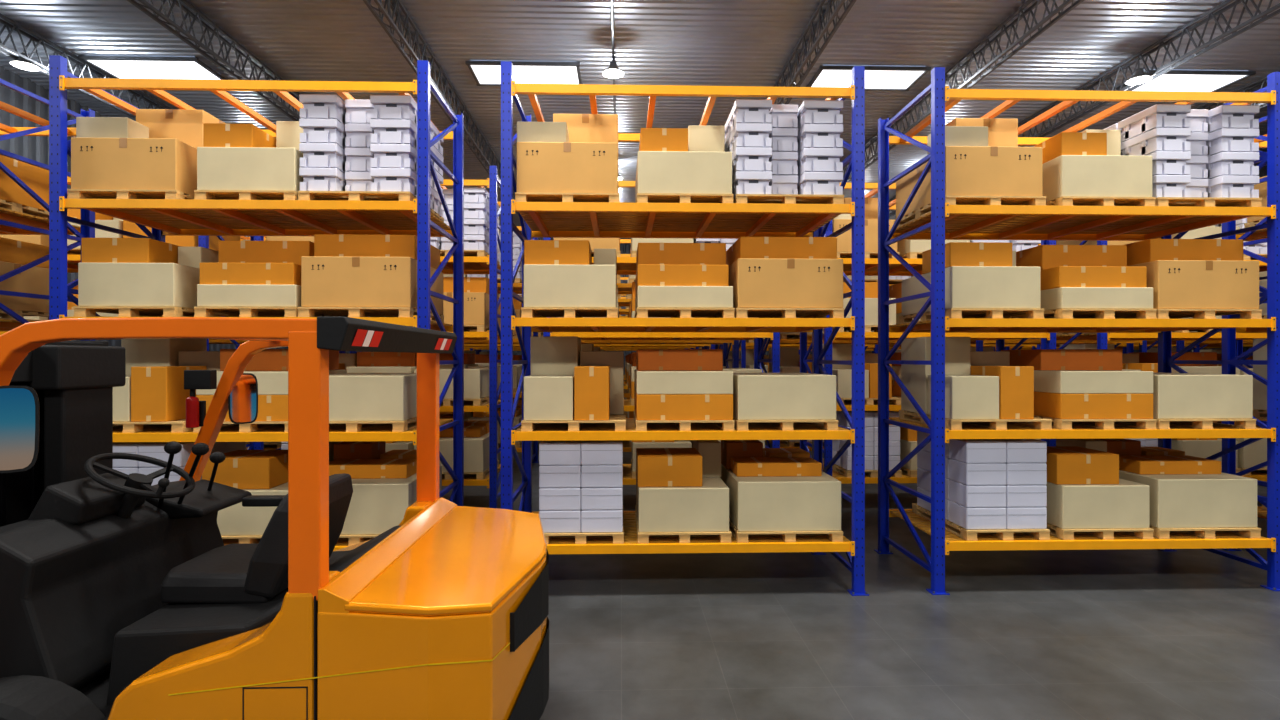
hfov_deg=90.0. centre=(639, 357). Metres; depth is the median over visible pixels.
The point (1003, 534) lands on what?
wooden pallet
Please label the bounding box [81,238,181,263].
cardboard box
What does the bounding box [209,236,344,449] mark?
rack
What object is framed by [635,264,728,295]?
cardboard box
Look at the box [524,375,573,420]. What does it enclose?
cardboard box
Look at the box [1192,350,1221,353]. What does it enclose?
packaged goods
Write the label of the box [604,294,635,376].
rack
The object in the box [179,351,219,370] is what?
cardboard box
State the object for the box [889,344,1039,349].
rack
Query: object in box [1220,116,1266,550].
rack
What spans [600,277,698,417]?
rack
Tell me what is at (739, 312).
wooden pallet
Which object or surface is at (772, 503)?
cardboard box
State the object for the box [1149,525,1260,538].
wooden pallet
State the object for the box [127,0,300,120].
roof truss
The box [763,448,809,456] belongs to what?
cardboard box
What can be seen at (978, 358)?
cardboard box
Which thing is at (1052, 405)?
cardboard box
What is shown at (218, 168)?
cardboard box
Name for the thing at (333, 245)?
cardboard box
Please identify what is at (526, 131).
cardboard box
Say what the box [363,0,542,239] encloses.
roof truss
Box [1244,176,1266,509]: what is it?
packaged goods
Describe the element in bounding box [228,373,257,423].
mirror
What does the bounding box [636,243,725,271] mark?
cardboard box
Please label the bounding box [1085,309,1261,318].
wooden pallet
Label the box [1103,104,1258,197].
plastic crates
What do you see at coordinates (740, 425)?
wooden pallet
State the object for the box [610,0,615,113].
conduit
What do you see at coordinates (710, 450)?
cardboard box
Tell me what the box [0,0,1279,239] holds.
ceiling
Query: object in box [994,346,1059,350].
rack
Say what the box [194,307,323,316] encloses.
wooden pallet
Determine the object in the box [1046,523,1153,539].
wooden pallet
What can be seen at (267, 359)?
cardboard box
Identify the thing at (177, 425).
wooden pallet
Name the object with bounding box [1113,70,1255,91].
window
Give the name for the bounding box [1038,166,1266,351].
wall
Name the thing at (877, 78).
window
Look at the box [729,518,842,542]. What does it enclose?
wooden pallet
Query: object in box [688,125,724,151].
cardboard box
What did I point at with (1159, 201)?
wooden pallet
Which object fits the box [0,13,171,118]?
roof truss
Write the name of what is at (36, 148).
wall
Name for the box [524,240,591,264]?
cardboard box
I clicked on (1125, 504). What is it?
cardboard box
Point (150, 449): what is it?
cartons
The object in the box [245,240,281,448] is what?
packaged goods
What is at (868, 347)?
rack
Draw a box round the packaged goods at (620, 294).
[619,294,627,399]
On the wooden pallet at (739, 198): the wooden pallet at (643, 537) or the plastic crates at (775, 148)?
the plastic crates at (775, 148)
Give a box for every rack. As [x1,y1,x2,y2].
[0,79,94,340]
[0,176,253,449]
[49,55,463,550]
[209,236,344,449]
[254,165,513,507]
[351,226,538,462]
[464,344,519,346]
[464,347,520,348]
[470,349,520,353]
[501,61,868,595]
[543,181,779,484]
[581,239,738,451]
[594,254,714,388]
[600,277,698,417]
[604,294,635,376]
[604,316,637,379]
[715,344,808,348]
[732,340,877,367]
[761,284,897,450]
[800,182,1055,483]
[866,346,900,348]
[874,67,1279,594]
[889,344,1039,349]
[971,243,1146,351]
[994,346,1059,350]
[1032,343,1199,351]
[1041,240,1266,486]
[1115,346,1221,353]
[1127,339,1252,353]
[1184,345,1252,349]
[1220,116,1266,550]
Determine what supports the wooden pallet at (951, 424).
on the rack at (945, 221)
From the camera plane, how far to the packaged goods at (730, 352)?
16.95 m
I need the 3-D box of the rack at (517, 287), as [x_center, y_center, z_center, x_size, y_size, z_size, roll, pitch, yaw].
[-3.349,-0.225,11.253,3.006,4.310,1.210,0,0,-2]
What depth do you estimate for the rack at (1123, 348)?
16.81 m
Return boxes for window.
[78,56,227,79]
[465,61,582,85]
[806,65,930,90]
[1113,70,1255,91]
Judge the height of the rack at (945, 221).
4.310 m
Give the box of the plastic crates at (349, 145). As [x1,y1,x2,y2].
[299,94,442,216]
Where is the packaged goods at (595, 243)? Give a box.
[553,238,764,478]
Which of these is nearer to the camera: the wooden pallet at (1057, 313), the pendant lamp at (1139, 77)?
the wooden pallet at (1057, 313)
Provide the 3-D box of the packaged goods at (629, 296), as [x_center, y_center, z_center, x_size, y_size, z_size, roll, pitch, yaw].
[0.076,-0.307,14.108,2.688,3.632,1.000,0,0,-2]
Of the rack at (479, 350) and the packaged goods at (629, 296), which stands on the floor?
the rack at (479, 350)
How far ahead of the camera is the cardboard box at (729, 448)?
5.83 m
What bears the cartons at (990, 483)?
on the wooden pallet at (1003, 534)
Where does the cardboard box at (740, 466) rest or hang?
on the cardboard box at (772, 503)
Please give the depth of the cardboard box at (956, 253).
5.34 m
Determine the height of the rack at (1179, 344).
4.310 m
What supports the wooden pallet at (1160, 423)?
on the rack at (945, 221)
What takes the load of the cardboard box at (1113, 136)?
on the cardboard box at (1064, 175)
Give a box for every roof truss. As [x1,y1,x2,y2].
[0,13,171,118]
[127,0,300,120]
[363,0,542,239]
[766,0,855,104]
[841,0,1083,182]
[889,0,1279,217]
[1193,70,1279,109]
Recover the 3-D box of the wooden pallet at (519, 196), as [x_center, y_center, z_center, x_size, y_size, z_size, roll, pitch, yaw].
[-0.601,-1.298,5.685,0.847,0.083,1.000,0,0,-2]
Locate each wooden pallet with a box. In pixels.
[67,189,194,198]
[73,306,228,316]
[113,419,227,432]
[193,421,287,431]
[194,190,297,199]
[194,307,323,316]
[221,535,261,543]
[298,191,443,221]
[298,307,443,322]
[329,417,416,431]
[339,534,379,545]
[515,192,619,201]
[521,307,617,317]
[521,411,625,430]
[544,507,623,543]
[634,308,734,317]
[634,411,734,430]
[635,505,731,543]
[636,193,733,202]
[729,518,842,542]
[733,194,843,203]
[733,417,837,430]
[734,308,843,317]
[894,195,1045,227]
[899,308,1043,323]
[899,410,1051,429]
[912,503,1049,540]
[1011,309,1156,318]
[1019,415,1156,429]
[1046,196,1155,205]
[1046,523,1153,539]
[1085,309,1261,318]
[1115,418,1256,428]
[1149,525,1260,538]
[1155,197,1261,206]
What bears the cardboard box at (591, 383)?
on the wooden pallet at (619, 420)
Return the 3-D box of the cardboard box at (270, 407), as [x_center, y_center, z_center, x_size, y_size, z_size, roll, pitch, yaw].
[-3.173,0.403,5.610,0.792,0.212,0.961,0,0,-2]
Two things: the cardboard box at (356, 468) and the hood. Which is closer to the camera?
the hood
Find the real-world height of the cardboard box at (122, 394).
0.358 m
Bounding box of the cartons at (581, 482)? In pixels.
[539,440,622,532]
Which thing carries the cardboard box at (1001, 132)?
on the cardboard box at (969, 170)
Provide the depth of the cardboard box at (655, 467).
5.29 m
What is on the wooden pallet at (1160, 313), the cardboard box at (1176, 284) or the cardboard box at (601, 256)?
the cardboard box at (1176, 284)
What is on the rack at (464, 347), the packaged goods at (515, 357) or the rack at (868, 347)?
the packaged goods at (515, 357)
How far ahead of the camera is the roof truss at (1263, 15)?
10.03 m
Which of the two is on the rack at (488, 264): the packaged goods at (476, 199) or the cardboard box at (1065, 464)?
the packaged goods at (476, 199)
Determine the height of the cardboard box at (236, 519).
0.358 m
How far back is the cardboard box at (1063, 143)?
5.37 m
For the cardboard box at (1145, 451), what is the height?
0.147 m
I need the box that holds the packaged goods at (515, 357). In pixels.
[464,351,521,360]
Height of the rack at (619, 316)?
4.310 m
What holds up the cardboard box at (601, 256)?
on the cardboard box at (545, 285)
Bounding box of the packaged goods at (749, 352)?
[746,338,811,372]
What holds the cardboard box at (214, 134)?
on the cardboard box at (218, 168)
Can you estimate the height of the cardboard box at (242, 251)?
0.220 m
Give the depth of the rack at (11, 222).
5.63 m
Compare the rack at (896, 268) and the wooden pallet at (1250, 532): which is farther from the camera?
the rack at (896, 268)
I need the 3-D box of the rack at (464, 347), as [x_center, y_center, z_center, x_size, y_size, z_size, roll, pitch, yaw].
[-3.512,-0.225,16.850,3.006,4.310,1.210,0,0,-2]
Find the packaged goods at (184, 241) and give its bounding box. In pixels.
[0,193,239,425]
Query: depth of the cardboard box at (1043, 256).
5.60 m
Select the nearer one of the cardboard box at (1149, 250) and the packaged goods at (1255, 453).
the cardboard box at (1149, 250)
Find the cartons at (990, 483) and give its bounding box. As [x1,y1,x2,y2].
[917,431,1046,529]
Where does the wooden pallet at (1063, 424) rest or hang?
on the rack at (945, 221)
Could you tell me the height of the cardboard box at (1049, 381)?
0.187 m
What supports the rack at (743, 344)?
on the floor
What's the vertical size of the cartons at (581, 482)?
0.730 m
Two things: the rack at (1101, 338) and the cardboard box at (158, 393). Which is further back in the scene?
the rack at (1101, 338)
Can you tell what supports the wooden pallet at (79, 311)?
on the rack at (168, 217)
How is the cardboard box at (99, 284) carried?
on the wooden pallet at (79, 311)
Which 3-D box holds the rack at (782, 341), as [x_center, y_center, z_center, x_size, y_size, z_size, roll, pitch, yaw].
[3.708,-0.225,11.457,3.006,4.310,1.210,0,0,-2]
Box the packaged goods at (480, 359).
[475,294,542,405]
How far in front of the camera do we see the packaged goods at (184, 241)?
7.85 m
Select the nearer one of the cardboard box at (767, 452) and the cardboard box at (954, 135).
the cardboard box at (954, 135)
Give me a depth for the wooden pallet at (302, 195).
5.17 m
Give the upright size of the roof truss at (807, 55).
0.480 m
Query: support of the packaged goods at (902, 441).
on the rack at (896, 268)
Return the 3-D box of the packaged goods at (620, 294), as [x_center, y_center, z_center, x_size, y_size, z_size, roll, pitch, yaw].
[-0.086,-0.307,19.706,2.688,3.632,1.000,0,0,-2]
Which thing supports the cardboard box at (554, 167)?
on the wooden pallet at (519, 196)
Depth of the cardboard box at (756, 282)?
5.26 m
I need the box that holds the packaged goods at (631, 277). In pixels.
[594,238,725,446]
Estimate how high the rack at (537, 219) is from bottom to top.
4.310 m
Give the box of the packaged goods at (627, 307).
[619,294,628,416]
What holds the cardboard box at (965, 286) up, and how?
on the wooden pallet at (952, 312)
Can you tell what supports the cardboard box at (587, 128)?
on the cardboard box at (554, 167)
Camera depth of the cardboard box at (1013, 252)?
5.65 m
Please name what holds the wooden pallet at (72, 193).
on the rack at (168, 217)
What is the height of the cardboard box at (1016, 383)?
0.440 m
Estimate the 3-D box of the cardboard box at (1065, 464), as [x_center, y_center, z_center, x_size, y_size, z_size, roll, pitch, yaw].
[3.771,0.939,5.641,0.540,0.253,0.501,0,0,-2]
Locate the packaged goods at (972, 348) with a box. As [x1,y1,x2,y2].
[971,333,1069,439]
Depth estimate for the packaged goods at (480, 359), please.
13.80 m
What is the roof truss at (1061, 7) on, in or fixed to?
attached to the ceiling
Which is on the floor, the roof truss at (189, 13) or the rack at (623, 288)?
the rack at (623, 288)
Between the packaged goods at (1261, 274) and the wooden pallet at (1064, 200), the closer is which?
the wooden pallet at (1064, 200)
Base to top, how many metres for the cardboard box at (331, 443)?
0.309 m
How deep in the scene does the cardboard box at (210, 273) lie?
5.16 m
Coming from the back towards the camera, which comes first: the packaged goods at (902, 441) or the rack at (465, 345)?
the rack at (465, 345)
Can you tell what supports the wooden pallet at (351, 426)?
on the rack at (168, 217)
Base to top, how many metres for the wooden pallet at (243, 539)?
0.083 m
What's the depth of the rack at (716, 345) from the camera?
16.98 m
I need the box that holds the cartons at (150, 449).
[113,442,245,485]
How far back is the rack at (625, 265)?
8.01 m
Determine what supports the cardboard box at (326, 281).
on the wooden pallet at (302, 311)
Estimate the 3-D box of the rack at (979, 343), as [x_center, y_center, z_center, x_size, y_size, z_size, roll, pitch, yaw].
[7.236,-0.225,11.559,3.006,4.310,1.210,0,0,-2]
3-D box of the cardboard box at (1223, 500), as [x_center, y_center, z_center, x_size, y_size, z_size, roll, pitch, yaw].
[4.747,1.221,5.840,0.855,0.407,0.960,0,0,-2]
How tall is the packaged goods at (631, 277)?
3.632 m
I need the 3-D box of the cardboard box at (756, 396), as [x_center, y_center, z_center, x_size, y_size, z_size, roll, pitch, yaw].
[1.198,0.326,5.737,0.814,0.366,0.960,0,0,-2]
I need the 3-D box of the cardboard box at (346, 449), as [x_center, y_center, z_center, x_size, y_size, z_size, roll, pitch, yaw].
[-2.579,0.895,5.902,0.336,0.244,0.351,0,0,-2]
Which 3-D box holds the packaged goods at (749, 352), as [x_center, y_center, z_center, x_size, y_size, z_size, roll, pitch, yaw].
[3.604,-0.307,14.210,2.688,3.632,1.000,0,0,-2]
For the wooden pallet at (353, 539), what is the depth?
5.14 m
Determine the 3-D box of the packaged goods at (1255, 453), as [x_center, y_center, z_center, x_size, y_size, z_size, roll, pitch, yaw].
[7.295,-0.307,8.715,2.688,3.632,1.000,0,0,-2]
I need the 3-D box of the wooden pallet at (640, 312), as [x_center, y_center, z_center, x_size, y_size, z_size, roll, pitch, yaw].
[0.359,-0.368,5.713,0.798,0.083,1.000,0,0,-2]
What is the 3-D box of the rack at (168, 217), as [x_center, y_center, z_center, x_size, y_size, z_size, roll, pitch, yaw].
[-3.187,-0.225,5.655,3.006,4.310,1.210,0,0,-2]
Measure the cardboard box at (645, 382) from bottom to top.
0.187 m
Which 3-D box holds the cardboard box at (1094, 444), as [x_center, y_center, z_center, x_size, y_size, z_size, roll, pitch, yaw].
[4.146,0.911,6.023,0.204,0.309,0.400,0,0,-2]
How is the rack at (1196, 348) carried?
on the floor
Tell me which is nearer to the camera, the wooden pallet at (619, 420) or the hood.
the hood
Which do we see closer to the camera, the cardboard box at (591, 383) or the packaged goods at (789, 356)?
the cardboard box at (591, 383)
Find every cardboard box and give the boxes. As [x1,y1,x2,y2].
[71,138,196,196]
[76,117,148,137]
[78,263,199,308]
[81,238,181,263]
[113,376,130,421]
[121,338,206,375]
[131,366,206,421]
[136,109,225,148]
[178,247,218,267]
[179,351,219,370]
[196,370,346,394]
[196,395,287,420]
[197,147,302,191]
[197,284,301,306]
[200,262,300,285]
[202,450,287,488]
[203,123,275,147]
[217,482,287,535]
[219,240,313,264]
[220,349,338,370]
[276,121,302,149]
[301,256,442,314]
[314,234,439,268]
[329,373,416,420]
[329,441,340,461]
[329,459,416,478]
[334,441,384,459]
[340,464,441,534]
[380,449,416,458]
[517,122,568,141]
[517,142,617,192]
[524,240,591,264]
[524,264,616,307]
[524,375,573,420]
[530,336,580,374]
[553,114,617,142]
[574,366,609,419]
[580,351,623,414]
[594,249,616,275]
[634,369,732,393]
[634,389,732,419]
[635,151,731,202]
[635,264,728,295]
[635,286,732,311]
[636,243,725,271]
[636,349,722,370]
[636,448,701,486]
[636,477,728,531]
[639,128,687,150]
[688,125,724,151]
[693,440,720,476]
[720,464,840,531]
[721,440,762,469]
[726,237,836,265]
[729,258,842,307]
[730,457,821,476]
[733,373,835,419]
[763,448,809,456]
[896,146,1041,218]
[901,337,970,414]
[902,266,1040,315]
[922,242,1011,273]
[927,126,987,154]
[928,375,998,418]
[945,118,1017,146]
[971,351,1009,365]
[971,366,1033,418]
[1001,349,1121,370]
[1012,251,1015,265]
[1016,245,1126,269]
[1034,132,1106,163]
[1034,370,1152,393]
[1034,391,1152,418]
[1041,266,1146,290]
[1041,287,1152,310]
[1042,155,1151,201]
[1046,446,1118,484]
[1046,478,1148,528]
[1056,439,1106,451]
[1082,130,1120,155]
[1097,439,1140,455]
[1119,455,1220,473]
[1119,470,1256,527]
[1125,239,1242,265]
[1130,260,1258,308]
[1141,447,1184,455]
[1153,372,1252,418]
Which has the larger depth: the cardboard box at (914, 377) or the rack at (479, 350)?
the rack at (479, 350)
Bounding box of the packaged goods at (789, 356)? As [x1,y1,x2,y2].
[769,276,915,446]
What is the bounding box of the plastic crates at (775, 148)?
[725,99,842,198]
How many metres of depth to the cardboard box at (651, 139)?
5.27 m
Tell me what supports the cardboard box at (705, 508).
on the wooden pallet at (643, 537)
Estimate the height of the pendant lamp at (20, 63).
0.315 m
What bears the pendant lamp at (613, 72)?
hanging from the conduit
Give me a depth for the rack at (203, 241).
7.98 m
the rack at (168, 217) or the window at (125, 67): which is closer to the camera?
the rack at (168, 217)
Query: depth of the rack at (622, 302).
13.60 m
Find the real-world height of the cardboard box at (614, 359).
0.570 m
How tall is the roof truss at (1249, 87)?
0.480 m
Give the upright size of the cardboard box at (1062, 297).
0.179 m
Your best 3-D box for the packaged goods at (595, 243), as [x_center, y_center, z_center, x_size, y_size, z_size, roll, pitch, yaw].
[0.238,-0.307,8.511,2.688,3.632,1.000,0,0,-2]
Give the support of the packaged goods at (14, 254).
on the rack at (11, 222)
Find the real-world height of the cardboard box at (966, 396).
0.358 m
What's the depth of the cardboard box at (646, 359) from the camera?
5.51 m
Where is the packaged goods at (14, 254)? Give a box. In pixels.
[0,155,48,320]
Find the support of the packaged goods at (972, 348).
on the rack at (979, 343)
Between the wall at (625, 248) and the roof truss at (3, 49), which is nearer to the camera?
the roof truss at (3, 49)
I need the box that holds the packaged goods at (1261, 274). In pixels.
[1147,271,1266,367]
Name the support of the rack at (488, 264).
on the floor
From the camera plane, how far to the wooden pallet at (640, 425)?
5.22 m
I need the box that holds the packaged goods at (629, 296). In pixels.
[600,279,631,417]
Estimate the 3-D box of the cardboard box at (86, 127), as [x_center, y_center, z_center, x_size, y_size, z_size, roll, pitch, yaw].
[-4.341,-1.850,5.277,0.407,0.187,0.240,0,0,-2]
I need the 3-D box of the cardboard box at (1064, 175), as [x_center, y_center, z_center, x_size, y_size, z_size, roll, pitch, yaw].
[3.884,-1.516,5.815,0.774,0.350,0.960,0,0,-2]
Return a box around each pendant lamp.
[10,46,40,70]
[602,54,623,78]
[1125,61,1151,84]
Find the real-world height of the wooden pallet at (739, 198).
0.083 m
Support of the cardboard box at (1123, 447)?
on the cardboard box at (1223, 500)
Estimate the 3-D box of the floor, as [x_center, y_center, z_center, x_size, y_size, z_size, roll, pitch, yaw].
[2.821,2.030,9.686,28.200,0.200,37.200,0,0,-2]
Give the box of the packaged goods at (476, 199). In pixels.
[266,187,499,479]
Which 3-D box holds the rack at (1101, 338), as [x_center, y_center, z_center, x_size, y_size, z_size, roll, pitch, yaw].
[7.317,-0.225,8.761,3.006,4.310,1.210,0,0,-2]
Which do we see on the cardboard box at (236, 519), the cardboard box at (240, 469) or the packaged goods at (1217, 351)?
the cardboard box at (240, 469)
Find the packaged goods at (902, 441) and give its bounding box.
[822,198,1040,476]
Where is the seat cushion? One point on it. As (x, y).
(220, 575)
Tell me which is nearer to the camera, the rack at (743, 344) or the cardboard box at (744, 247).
the cardboard box at (744, 247)
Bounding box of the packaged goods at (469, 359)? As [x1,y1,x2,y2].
[439,232,521,447]
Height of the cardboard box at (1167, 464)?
0.114 m
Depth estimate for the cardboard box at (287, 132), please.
5.46 m
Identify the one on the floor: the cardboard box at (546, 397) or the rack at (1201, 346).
the rack at (1201, 346)
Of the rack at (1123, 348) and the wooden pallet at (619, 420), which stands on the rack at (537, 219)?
the wooden pallet at (619, 420)
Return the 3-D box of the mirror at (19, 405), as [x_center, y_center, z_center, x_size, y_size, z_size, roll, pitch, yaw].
[-2.248,0.234,2.222,0.271,0.324,0.124,0,0,9]
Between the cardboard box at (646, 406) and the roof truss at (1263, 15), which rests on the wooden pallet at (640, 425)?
the cardboard box at (646, 406)
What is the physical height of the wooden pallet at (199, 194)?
0.083 m
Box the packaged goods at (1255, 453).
[1056,218,1266,474]
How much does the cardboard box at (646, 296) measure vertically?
0.179 m
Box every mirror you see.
[0,385,39,472]
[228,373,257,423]
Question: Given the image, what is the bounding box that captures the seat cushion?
[161,543,286,603]
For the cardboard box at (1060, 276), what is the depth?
5.37 m
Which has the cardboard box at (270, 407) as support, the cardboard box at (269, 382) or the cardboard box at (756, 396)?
the cardboard box at (269, 382)
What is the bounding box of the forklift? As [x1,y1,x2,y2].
[0,316,548,719]
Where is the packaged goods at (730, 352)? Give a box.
[728,340,753,367]
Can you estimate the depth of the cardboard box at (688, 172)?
5.23 m
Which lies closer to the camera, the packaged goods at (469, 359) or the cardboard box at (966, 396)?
the cardboard box at (966, 396)
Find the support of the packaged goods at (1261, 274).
on the rack at (1179, 344)
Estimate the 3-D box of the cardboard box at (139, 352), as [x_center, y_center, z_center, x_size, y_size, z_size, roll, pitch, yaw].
[-4.295,0.159,5.798,0.415,0.700,0.500,0,0,-2]
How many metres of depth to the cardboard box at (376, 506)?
5.16 m
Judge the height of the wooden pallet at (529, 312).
0.083 m
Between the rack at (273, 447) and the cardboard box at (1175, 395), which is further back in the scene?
the rack at (273, 447)
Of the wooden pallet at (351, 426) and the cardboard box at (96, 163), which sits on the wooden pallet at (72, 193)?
the cardboard box at (96, 163)
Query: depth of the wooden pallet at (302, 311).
5.20 m
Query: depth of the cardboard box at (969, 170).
5.31 m
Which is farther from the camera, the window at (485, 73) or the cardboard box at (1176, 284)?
the window at (485, 73)
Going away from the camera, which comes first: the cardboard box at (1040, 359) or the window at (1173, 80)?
the cardboard box at (1040, 359)
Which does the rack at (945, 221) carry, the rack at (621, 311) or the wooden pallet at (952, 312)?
the wooden pallet at (952, 312)
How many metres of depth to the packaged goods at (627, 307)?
16.42 m
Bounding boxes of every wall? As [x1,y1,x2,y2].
[0,66,364,352]
[482,243,889,399]
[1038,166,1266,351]
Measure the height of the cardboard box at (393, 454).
0.147 m
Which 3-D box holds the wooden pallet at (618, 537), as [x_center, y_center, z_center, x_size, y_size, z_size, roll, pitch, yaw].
[-0.495,1.467,5.688,0.700,0.083,1.000,0,0,-2]
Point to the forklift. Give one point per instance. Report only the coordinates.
(123, 596)
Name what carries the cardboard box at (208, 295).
on the wooden pallet at (199, 311)
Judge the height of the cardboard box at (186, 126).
0.358 m
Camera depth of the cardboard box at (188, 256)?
5.44 m
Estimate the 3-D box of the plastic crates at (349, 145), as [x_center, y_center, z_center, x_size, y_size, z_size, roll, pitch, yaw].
[-2.311,-1.732,5.635,0.888,0.781,0.960,0,0,-2]
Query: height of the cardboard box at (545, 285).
0.350 m
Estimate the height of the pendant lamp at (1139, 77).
0.315 m
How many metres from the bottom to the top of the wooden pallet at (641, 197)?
0.083 m
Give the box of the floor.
[442,411,1279,719]
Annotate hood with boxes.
[318,497,546,615]
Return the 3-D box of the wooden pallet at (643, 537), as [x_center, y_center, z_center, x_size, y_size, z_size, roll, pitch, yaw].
[0.351,1.467,5.713,0.766,0.083,1.000,0,0,-2]
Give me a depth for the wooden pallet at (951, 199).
5.34 m
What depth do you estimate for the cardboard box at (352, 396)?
5.16 m

